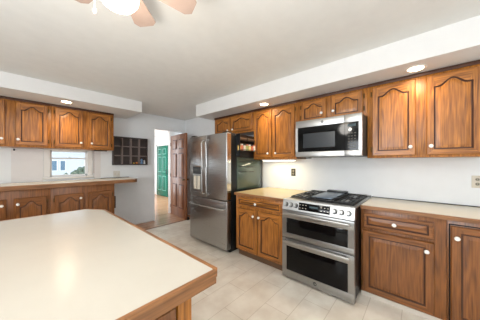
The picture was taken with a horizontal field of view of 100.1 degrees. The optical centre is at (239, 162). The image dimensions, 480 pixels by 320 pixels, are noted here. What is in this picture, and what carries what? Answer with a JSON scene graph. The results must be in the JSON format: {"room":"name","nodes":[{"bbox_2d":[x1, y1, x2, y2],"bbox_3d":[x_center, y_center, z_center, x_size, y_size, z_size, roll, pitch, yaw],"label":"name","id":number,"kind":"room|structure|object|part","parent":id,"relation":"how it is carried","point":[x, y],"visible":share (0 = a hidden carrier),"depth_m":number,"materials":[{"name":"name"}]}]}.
{"room":"kitchen","nodes":[
{"label":"kitchen","id":0,"kind":"room"},
{"bbox_2d":[0,113,184,223],"bbox_3d":[-3.381,0.118,3.195,0.120,2.444,5.690,0,0,42],"label":"wall","id":1,"kind":"structure","parent":0,"point":[135,201],"depth_m":4.34,"materials":[{"name":"paint"}]},
{"bbox_2d":[0,96,50,148],"bbox_3d":[-3.329,-0.570,2.880,0.366,0.687,0.889,0,0,42],"label":"upper cabinet","id":2,"kind":"object","parent":1,"relation":"attached to","point":[24,123],"visible":1,"depth_m":2.91,"materials":[{"name":"brown wood"}]},
{"bbox_3d":[-3.347,-0.558,2.650,0.020,0.615,0.323,0,0,42],"label":"door","id":3,"kind":"part","parent":2,"relation":"part of","materials":[{"name":"brown wood"}]},
{"bbox_3d":[-3.063,-0.558,2.966,0.020,0.615,0.332,0,0,42],"label":"door","id":4,"kind":"part","parent":2,"relation":"part of","materials":[{"name":"brown wood"}]},
{"bbox_2d":[11,148,42,182],"bbox_3d":[-3.331,0.042,3.154,0.006,0.524,0.345,0,0,42],"label":"backsplash panel","id":5,"kind":"object","parent":1,"relation":"attached to","point":[26,164],"visible":1,"depth_m":3.14,"materials":[{"name":"white paint"}]},
{"bbox_2d":[43,149,93,179],"bbox_3d":[-3.001,0.010,3.548,0.115,0.530,0.693,0,0,42],"label":"window","id":6,"kind":"structure","parent":1,"relation":"in","point":[48,158],"depth_m":3.49,"materials":[{"name":"white paint"}]},
{"bbox_3d":[-2.986,0.259,3.527,0.065,0.032,0.680,0,0,42],"label":"sill","id":7,"kind":"part","parent":6,"relation":"part of","materials":[{"name":"white paint"}]},
{"bbox_3d":[-3.025,0.018,3.561,0.062,0.445,0.500,0,0,42],"label":"sash","id":8,"kind":"part","parent":6,"relation":"part of","materials":[{"name":"white paint"}]},
{"bbox_2d":[0,71,141,118],"bbox_3d":[-3.468,-1.010,2.391,0.823,0.189,4.136,0,0,42],"label":"trim","id":9,"kind":"structure","parent":1,"relation":"attached to","point":[11,85],"depth_m":2.92,"materials":[{"name":"paint"}]},
{"bbox_2d":[59,100,72,103],"bbox_3d":[-2.610,-0.910,3.022,0.164,0.008,0.164,0,0,42],"label":"recessed light","id":10,"kind":"object","parent":9,"relation":"in","point":[62,101],"visible":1,"depth_m":3.00,"materials":[{"name":"white glass"}]},
{"bbox_2d":[50,104,113,150],"bbox_3d":[-2.746,-0.570,3.531,0.366,0.687,0.853,0,0,42],"label":"upper cabinet","id":11,"kind":"object","parent":1,"relation":"attached to","point":[72,128],"visible":1,"depth_m":3.39,"materials":[{"name":"brown wood"}]},
{"bbox_3d":[-2.783,-0.558,3.280,0.020,0.615,0.351,0,0,42],"label":"door","id":12,"kind":"part","parent":11,"relation":"part of","materials":[{"name":"brown wood"}]},
{"bbox_3d":[-2.505,-0.558,3.590,0.020,0.615,0.345,0,0,42],"label":"door","id":13,"kind":"part","parent":11,"relation":"part of","materials":[{"name":"brown wood"}]},
{"bbox_2d":[94,151,100,178],"bbox_3d":[-2.721,0.042,3.835,0.006,0.524,0.103,0,0,42],"label":"backsplash panel","id":14,"kind":"object","parent":1,"relation":"attached to","point":[97,154],"visible":0.86,"depth_m":3.83,"materials":[{"name":"white paint"}]},
{"bbox_2d":[113,171,119,176],"bbox_3d":[-2.500,0.228,4.078,0.014,0.120,0.120,0,0,42],"label":"switch plate","id":15,"kind":"object","parent":1,"relation":"attached to","point":[115,173],"visible":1,"depth_m":4.08,"materials":[{"name":"beige plastic"}]},
{"bbox_2d":[112,136,147,164],"bbox_3d":[-2.304,-0.237,4.238,0.090,0.575,0.670,0,0,42],"label":"wall shelf","id":16,"kind":"object","parent":1,"relation":"attached to","point":[127,150],"visible":0.84,"depth_m":4.22,"materials":[{"name":"brown wood"}]},
{"bbox_2d":[134,219,154,224],"bbox_3d":[-2.307,1.325,4.295,0.012,0.030,0.980,0,0,42],"label":"baseboard","id":17,"kind":"structure","parent":1,"relation":"attached to","point":[153,219],"depth_m":4.48,"materials":[{"name":"white paint"}]},
{"bbox_2d":[155,134,167,191],"bbox_3d":[-2.601,0.118,7.746,4.790,2.444,0.130,0,0,42],"label":"wall","id":18,"kind":"structure","parent":0,"point":[164,138],"depth_m":8.37,"materials":[{"name":"paint"}]},
{"bbox_2d":[156,143,167,194],"bbox_3d":[-3.105,0.280,8.090,1.080,2.120,0.030,0,0,42],"label":"trim","id":19,"kind":"structure","parent":18,"relation":"attached to","point":[160,144],"depth_m":8.42,"materials":[{"name":"white paint"}]},
{"bbox_2d":[157,145,167,196],"bbox_3d":[-3.138,0.330,8.060,0.890,2.000,0.108,0,0,42],"label":"door","id":20,"kind":"structure","parent":18,"relation":"in","point":[162,151],"depth_m":8.02,"materials":[{"name":"paint"}]},
{"bbox_2d":[136,194,189,228],"bbox_3d":[-4.598,1.390,5.044,5.420,0.100,6.820,0,0,42],"label":"floor","id":21,"kind":"structure","parent":0,"point":[162,217],"depth_m":5.00,"materials":[{"name":"brown wood"}]},
{"bbox_2d":[168,131,181,212],"bbox_3d":[-1.473,0.118,5.820,0.100,2.444,1.235,0,0,42],"label":"door frame","id":22,"kind":"structure","parent":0,"point":[170,133],"depth_m":5.35,"materials":[{"name":"white paint"}]},
{"bbox_2d":[170,133,188,219],"bbox_3d":[-1.526,0.318,4.986,0.159,2.020,0.855,0,0,-42],"label":"wooden door","id":23,"kind":"structure","parent":22,"relation":"in","point":[178,144],"depth_m":4.90,"materials":[{"name":"brown wood"}]},
{"bbox_2d":[0,0,479,136],"bbox_3d":[-2.140,-1.154,2.842,12.020,0.100,6.820,0,0,42],"label":"ceiling","id":24,"kind":"structure","parent":0,"point":[179,63],"depth_m":1.82,"materials":[{"name":"paint"}]},
{"bbox_2d":[75,0,196,26],"bbox_3d":[-0.612,-0.927,1.011,0.792,0.351,0.815,0,0,42],"label":"ceiling fan","id":25,"kind":"object","parent":24,"relation":"hanging from","point":[140,14],"visible":1,"depth_m":1.21,"materials":[{"name":"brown wood"}]},
{"bbox_3d":[-0.858,-0.960,1.113,0.277,0.025,0.139,0,0,27],"label":"blade","id":26,"kind":"part","parent":25,"relation":"part of","materials":[{"name":"brown wood"}]},
{"bbox_3d":[-0.612,-0.842,1.011,0.194,0.136,0.194,0,0,42],"label":"globe","id":27,"kind":"part","parent":25,"relation":"part of"},
{"bbox_3d":[-0.646,-0.960,1.275,0.139,0.025,0.277,0,0,-3],"label":"blade","id":28,"kind":"part","parent":25,"relation":"part of","materials":[{"name":"brown wood"}]},
{"bbox_3d":[-0.400,-0.960,1.173,0.277,0.025,0.139,0,0,-33],"label":"blade","id":29,"kind":"part","parent":25,"relation":"part of","materials":[{"name":"brown wood"}]},
{"bbox_2d":[146,219,427,319],"bbox_3d":[-0.458,1.390,0.658,6.600,0.100,5.810,0,0,42],"label":"floor","id":30,"kind":"structure","parent":0,"point":[245,288],"depth_m":2.00,"materials":[{"name":"tile"}]},
{"bbox_2d":[0,188,50,220],"bbox_3d":[-3.238,0.851,2.779,0.639,0.978,0.860,0,0,42],"label":"base cabinet","id":31,"kind":"object","parent":30,"relation":"on","point":[15,204],"visible":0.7,"depth_m":2.72,"materials":[{"name":"brown wood"}]},
{"bbox_3d":[-3.138,0.847,2.475,0.020,0.737,0.340,0,0,42],"label":"door","id":32,"kind":"part","parent":31,"relation":"part of","materials":[{"name":"brown wood"}]},
{"bbox_3d":[-2.876,0.847,2.768,0.020,0.737,0.316,0,0,42],"label":"door","id":33,"kind":"part","parent":31,"relation":"part of","materials":[{"name":"brown wood"}]},
{"bbox_2d":[0,177,136,190],"bbox_3d":[-2.847,0.336,3.216,0.638,0.058,2.193,0,0,42],"label":"countertop","id":34,"kind":"structure","parent":31,"relation":"on","point":[83,182],"depth_m":3.10,"materials":[{"name":"beige laminate"}]},
{"bbox_2d":[51,184,113,213],"bbox_3d":[-2.677,0.851,3.405,0.639,0.978,0.818,0,0,42],"label":"base cabinet","id":35,"kind":"object","parent":30,"relation":"on","point":[63,199],"visible":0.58,"depth_m":3.19,"materials":[{"name":"brown wood"}]},
{"bbox_3d":[-2.602,0.847,3.074,0.020,0.737,0.344,0,0,42],"label":"door","id":36,"kind":"part","parent":35,"relation":"part of","materials":[{"name":"brown wood"}]},
{"bbox_3d":[-2.337,0.847,3.369,0.020,0.737,0.333,0,0,42],"label":"door","id":37,"kind":"part","parent":35,"relation":"part of","materials":[{"name":"brown wood"}]},
{"bbox_2d":[0,209,216,319],"bbox_3d":[-1.262,0.880,0.720,1.665,0.920,1.688,0,0,42],"label":"kitchen island","id":38,"kind":"object","parent":30,"relation":"on","point":[84,264],"visible":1,"depth_m":0.79,"materials":[{"name":"beige laminate"}]},
{"bbox_3d":[-0.728,0.880,0.219,0.020,0.680,1.455,0,0,42],"label":"panel","id":39,"kind":"part","parent":38,"relation":"part of","materials":[{"name":"brown wood"}]},
{"bbox_3d":[-0.235,0.859,0.801,0.060,0.782,0.060,0,0,42],"label":"corner post","id":40,"kind":"part","parent":38,"relation":"part of","materials":[{"name":"brown wood"}]},
{"bbox_2d":[144,218,189,229],"bbox_3d":[-1.649,1.337,4.275,0.040,0.006,1.770,0,0,42],"label":"trim","id":41,"kind":"structure","parent":30,"relation":"on","point":[189,218],"depth_m":4.26,"materials":[{"name":"brown wood"}]},
{"bbox_2d":[189,131,261,251],"bbox_3d":[-0.260,0.440,3.510,0.913,1.800,0.964,0,0,42],"label":"refrigerator","id":42,"kind":"object","parent":30,"relation":"on","point":[213,158],"visible":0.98,"depth_m":3.10,"materials":[{"name":"metal"}]},
{"bbox_3d":[-0.672,0.059,3.395,0.454,0.999,0.093,0,0,42],"label":"door","id":43,"kind":"part","parent":42,"relation":"part of","materials":[{"name":"silver metal"}]},
{"bbox_3d":[-0.594,0.070,3.215,0.021,0.881,0.070,0,0,42],"label":"handle","id":44,"kind":"part","parent":42,"relation":"part of","materials":[{"name":"silver metal"}]},
{"bbox_3d":[-0.558,0.685,3.179,0.851,0.021,0.072,0,0,42],"label":"handle","id":45,"kind":"part","parent":42,"relation":"part of","materials":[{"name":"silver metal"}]},
{"bbox_3d":[-0.514,0.070,3.143,0.021,0.881,0.070,0,0,42],"label":"handle","id":46,"kind":"part","parent":42,"relation":"part of","materials":[{"name":"silver metal"}]},
{"bbox_3d":[-0.502,0.925,3.242,0.911,0.709,0.093,0,0,42],"label":"freezer drawer","id":47,"kind":"part","parent":42,"relation":"part of","materials":[{"name":"silver metal"}]},
{"bbox_3d":[-0.331,0.059,3.089,0.454,0.999,0.093,0,0,42],"label":"door","id":48,"kind":"part","parent":42,"relation":"part of","materials":[{"name":"silver metal"}]},
{"bbox_2d":[236,134,255,156],"bbox_3d":[0.144,-0.268,3.227,0.077,0.335,0.520,0,0,42],"label":"spice rack","id":49,"kind":"object","parent":42,"relation":"attached to","point":[239,152],"visible":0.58,"depth_m":3.17,"materials":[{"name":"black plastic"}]},
{"bbox_3d":[-0.025,-0.268,3.033,0.070,0.335,0.005,0,0,42],"label":"plate","id":50,"kind":"part","parent":49,"relation":"part of","materials":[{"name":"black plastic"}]},
{"bbox_2d":[237,157,260,189],"bbox_3d":[0.158,0.170,3.288,0.016,0.500,0.610,0,0,42],"label":"board","id":51,"kind":"object","parent":42,"relation":"attached to","point":[248,169],"visible":0.99,"depth_m":3.26,"materials":[{"name":"grey glass"}]},
{"bbox_2d":[236,195,282,270],"bbox_3d":[0.493,0.901,2.945,0.785,0.878,0.875,0,0,42],"label":"base cabinet","id":52,"kind":"object","parent":30,"relation":"on","point":[259,236],"visible":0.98,"depth_m":2.62,"materials":[{"name":"brown wood"}]},
{"bbox_3d":[0.089,0.930,2.779,0.365,0.580,0.020,0,0,42],"label":"door","id":53,"kind":"part","parent":52,"relation":"part of","materials":[{"name":"brown wood"}]},
{"bbox_3d":[0.233,0.551,2.649,0.708,0.122,0.021,0,0,42],"label":"drawer","id":54,"kind":"part","parent":52,"relation":"part of","materials":[{"name":"brown wood"}]},
{"bbox_2d":[234,187,306,201],"bbox_3d":[0.495,0.445,2.954,0.791,0.034,0.862,0,0,42],"label":"countertop","id":55,"kind":"structure","parent":52,"relation":"on","point":[269,193],"depth_m":2.80,"materials":[{"name":"beige laminate"}]},
{"bbox_3d":[0.372,0.930,2.525,0.370,0.580,0.020,0,0,42],"label":"door","id":56,"kind":"part","parent":52,"relation":"part of","materials":[{"name":"brown wood"}]},
{"bbox_2d":[282,190,370,303],"bbox_3d":[1.048,0.858,2.411,0.752,0.965,0.920,0,0,42],"label":"range","id":57,"kind":"object","parent":30,"relation":"on","point":[321,230],"visible":1,"depth_m":2.07,"materials":[{"name":"silver metal"}]},
{"bbox_3d":[0.758,0.894,2.087,0.692,0.028,0.052,0,0,42],"label":"handle","id":58,"kind":"part","parent":57,"relation":"part of","materials":[{"name":"silver metal"}]},
{"bbox_3d":[0.758,0.578,2.087,0.692,0.028,0.052,0,0,42],"label":"handle","id":59,"kind":"part","parent":57,"relation":"part of","materials":[{"name":"silver metal"}]},
{"bbox_3d":[0.791,1.091,2.123,0.752,0.442,0.045,0,0,42],"label":"oven door","id":60,"kind":"part","parent":57,"relation":"part of","materials":[{"name":"silver metal"}]},
{"bbox_3d":[0.791,0.705,2.123,0.752,0.314,0.045,0,0,42],"label":"oven door","id":61,"kind":"part","parent":57,"relation":"part of","materials":[{"name":"silver metal"}]},
{"bbox_3d":[0.800,0.483,2.134,0.752,0.114,0.074,0,0,42],"label":"control panel","id":62,"kind":"part","parent":57,"relation":"part of","materials":[{"name":"silver metal"}]},
{"bbox_2d":[287,191,370,208],"bbox_3d":[1.090,0.432,2.458,0.752,0.023,0.793,0,0,42],"label":"cooktop","id":63,"kind":"object","parent":57,"relation":"in","point":[346,199],"depth_m":2.29,"materials":[{"name":"black metal"}]},
{"bbox_2d":[361,209,446,319],"bbox_3d":[1.644,0.901,2.048,0.608,0.878,0.675,0,0,42],"label":"base cabinet","id":64,"kind":"object","parent":30,"relation":"on","point":[404,257],"visible":0.96,"depth_m":1.79,"materials":[{"name":"brown wood"}]},
{"bbox_3d":[1.427,0.574,1.847,0.518,0.152,0.021,0,0,42],"label":"drawer","id":65,"kind":"part","parent":64,"relation":"part of","materials":[{"name":"brown wood"}]},
{"bbox_3d":[1.427,0.976,1.849,0.523,0.608,0.020,0,0,42],"label":"door","id":66,"kind":"part","parent":64,"relation":"part of","materials":[{"name":"brown wood"}]},
{"bbox_2d":[447,220,479,319],"bbox_3d":[2.134,0.901,1.610,0.700,0.878,0.674,0,0,42],"label":"base cabinet","id":67,"kind":"object","parent":30,"relation":"on","point":[463,239],"visible":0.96,"depth_m":1.57,"materials":[{"name":"brown wood"}]},
{"bbox_2d":[360,197,479,223],"bbox_3d":[1.917,0.445,1.823,1.316,0.034,0.650,0,0,42],"label":"countertop","id":68,"kind":"structure","parent":67,"relation":"on","point":[467,214],"depth_m":1.87,"materials":[{"name":"beige laminate"}]},
{"bbox_2d":[185,117,479,214],"bbox_3d":[1.161,0.118,3.028,7.110,2.444,0.120,0,0,42],"label":"wall","id":69,"kind":"structure","parent":0,"point":[440,180],"depth_m":2.49,"materials":[{"name":"paint"}]},
{"bbox_2d":[214,110,253,135],"bbox_3d":[-0.050,-0.700,3.779,0.982,0.356,0.372,0,0,42],"label":"upper cabinet","id":70,"kind":"object","parent":69,"relation":"attached to","point":[242,123],"visible":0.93,"depth_m":3.60,"materials":[{"name":"brown wood"}]},
{"bbox_3d":[-0.332,-0.690,3.840,0.389,0.275,0.020,0,0,42],"label":"door","id":71,"kind":"part","parent":70,"relation":"part of","materials":[{"name":"brown wood"}]},
{"bbox_3d":[0.019,-0.690,3.525,0.477,0.275,0.020,0,0,42],"label":"door","id":72,"kind":"part","parent":70,"relation":"part of","materials":[{"name":"brown wood"}]},
{"bbox_2d":[253,100,305,159],"bbox_3d":[0.603,-0.465,3.195,0.766,0.826,0.372,0,0,42],"label":"upper cabinet","id":73,"kind":"object","parent":69,"relation":"attached to","point":[275,125],"visible":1,"depth_m":3.04,"materials":[{"name":"brown wood"}]},
{"bbox_3d":[0.364,-0.453,3.217,0.340,0.742,0.020,0,0,42],"label":"door","id":74,"kind":"part","parent":73,"relation":"part of","materials":[{"name":"brown wood"}]},
{"bbox_2d":[262,159,296,160],"bbox_3d":[0.608,-0.038,3.167,0.580,0.026,0.090,0,0,42],"label":"light","id":75,"kind":"object","parent":73,"relation":"attached to","point":[264,159],"visible":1,"depth_m":3.10,"materials":[{"name":"white plastic"}]},
{"bbox_3d":[0.637,-0.453,2.972,0.374,0.742,0.020,0,0,42],"label":"door","id":76,"kind":"part","parent":73,"relation":"part of","materials":[{"name":"brown wood"}]},
{"bbox_2d":[291,169,295,175],"bbox_3d":[0.853,0.155,3.216,0.075,0.118,0.009,0,0,42],"label":"outlet","id":77,"kind":"object","parent":69,"relation":"attached to","point":[293,171],"visible":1,"depth_m":3.21,"materials":[{"name":"beige plastic"}]},
{"bbox_2d":[296,85,366,121],"bbox_3d":[1.207,-0.702,2.654,0.852,0.352,0.372,0,0,42],"label":"upper cabinet","id":78,"kind":"object","parent":69,"relation":"attached to","point":[351,100],"visible":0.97,"depth_m":2.48,"materials":[{"name":"brown wood"}]},
{"bbox_3d":[0.974,-0.686,2.671,0.335,0.280,0.020,0,0,42],"label":"door","id":79,"kind":"part","parent":78,"relation":"part of","materials":[{"name":"brown wood"}]},
{"bbox_2d":[296,112,366,157],"bbox_3d":[1.176,-0.297,2.541,0.742,0.450,0.565,0,0,42],"label":"microwave","id":80,"kind":"object","parent":78,"relation":"attached to","point":[343,135],"visible":0.98,"depth_m":2.28,"materials":[{"name":"grey metal"}]},
{"bbox_3d":[0.941,-0.297,2.404,0.575,0.450,0.038,0,0,42],"label":"door","id":81,"kind":"part","parent":80,"relation":"part of","materials":[{"name":"silver metal"}]},
{"bbox_3d":[1.219,-0.297,2.156,0.164,0.450,0.038,0,0,42],"label":"control panel","id":82,"kind":"part","parent":80,"relation":"part of","materials":[{"name":"silver metal"}]},
{"bbox_3d":[1.272,-0.686,2.403,0.347,0.280,0.020,0,0,42],"label":"door","id":83,"kind":"part","parent":78,"relation":"part of","materials":[{"name":"brown wood"}]},
{"bbox_2d":[196,15,479,120],"bbox_3d":[1.461,-0.993,2.241,5.614,0.222,0.652,0,0,42],"label":"soffit","id":84,"kind":"structure","parent":69,"relation":"attached to","point":[456,43],"depth_m":2.04,"materials":[{"name":"paint"}]},
{"bbox_2d":[404,64,426,72],"bbox_3d":[1.645,-0.877,1.882,0.164,0.008,0.164,0,0,42],"label":"recessed light","id":85,"kind":"object","parent":84,"relation":"in","point":[416,68],"visible":1,"depth_m":1.87,"materials":[{"name":"white glass"}]},
{"bbox_3d":[1.645,-0.877,1.882,0.114,0.008,0.114,0,0,42],"label":"bulb","id":86,"kind":"part","parent":85,"relation":"part of","materials":[{"name":"white glass"}]},
{"bbox_2d":[367,60,479,157],"bbox_3d":[1.849,-0.465,2.079,0.866,0.826,0.372,0,0,42],"label":"upper cabinet","id":87,"kind":"object","parent":69,"relation":"attached to","point":[435,113],"visible":1,"depth_m":1.92,"materials":[{"name":"brown wood"}]},
{"bbox_3d":[1.601,-0.449,2.108,0.363,0.750,0.020,0,0,42],"label":"door","id":88,"kind":"part","parent":87,"relation":"part of","materials":[{"name":"brown wood"}]},
{"bbox_3d":[1.925,-0.449,1.819,0.349,0.750,0.020,0,0,42],"label":"door","id":89,"kind":"part","parent":87,"relation":"part of","materials":[{"name":"brown wood"}]},
{"bbox_2d":[372,196,479,206],"bbox_3d":[2.134,0.423,2.065,1.316,0.007,0.014,0,0,42],"label":"trim","id":90,"kind":"structure","parent":69,"relation":"attached to","point":[372,196],"depth_m":2.15,"materials":[{"name":"grey ceramic"}]},
{"bbox_2d":[472,176,479,187],"bbox_3d":[2.285,0.185,1.934,0.075,0.118,0.009,0,0,42],"label":"outlet","id":91,"kind":"object","parent":69,"relation":"attached to","point":[475,179],"visible":1,"depth_m":1.94,"materials":[{"name":"beige plastic"}]},
{"label":"outside","id":92,"kind":"structure","parent":0,"visible":0},
{"bbox_3d":[-24.285,1.890,21.748,54.800,0.100,60.000,0,0,42],"label":"lawn","id":93,"kind":"structure","parent":92,"visible":0},
{"bbox_2d":[52,152,84,174],"bbox_3d":[-13.059,-0.360,14.648,5.800,4.400,7.800,0,0,42],"label":"neighbor house","id":94,"kind":"structure","parent":93,"relation":"on","point":[59,166],"depth_m":12.97,"materials":[{"name":"white paint"}]},
{"bbox_3d":[-11.551,0.190,12.505,0.015,0.600,0.220,0,0,42],"label":"pane","id":95,"kind":"part","parent":94,"relation":"part of","materials":[{"name":"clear glass"}]},
{"bbox_3d":[-11.284,0.190,12.803,0.015,0.600,0.220,0,0,42],"label":"pane","id":96,"kind":"part","parent":94,"relation":"part of","materials":[{"name":"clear glass"}]},
{"bbox_2d":[70,166,84,173],"bbox_3d":[-7.120,0.991,9.292,1.098,1.697,1.140,0,0,-9],"label":"bush","id":97,"kind":"object","parent":93,"relation":"on","point":[81,170],"visible":0.27,"depth_m":8.93,"materials":[{"name":"green plant"}]}
]}

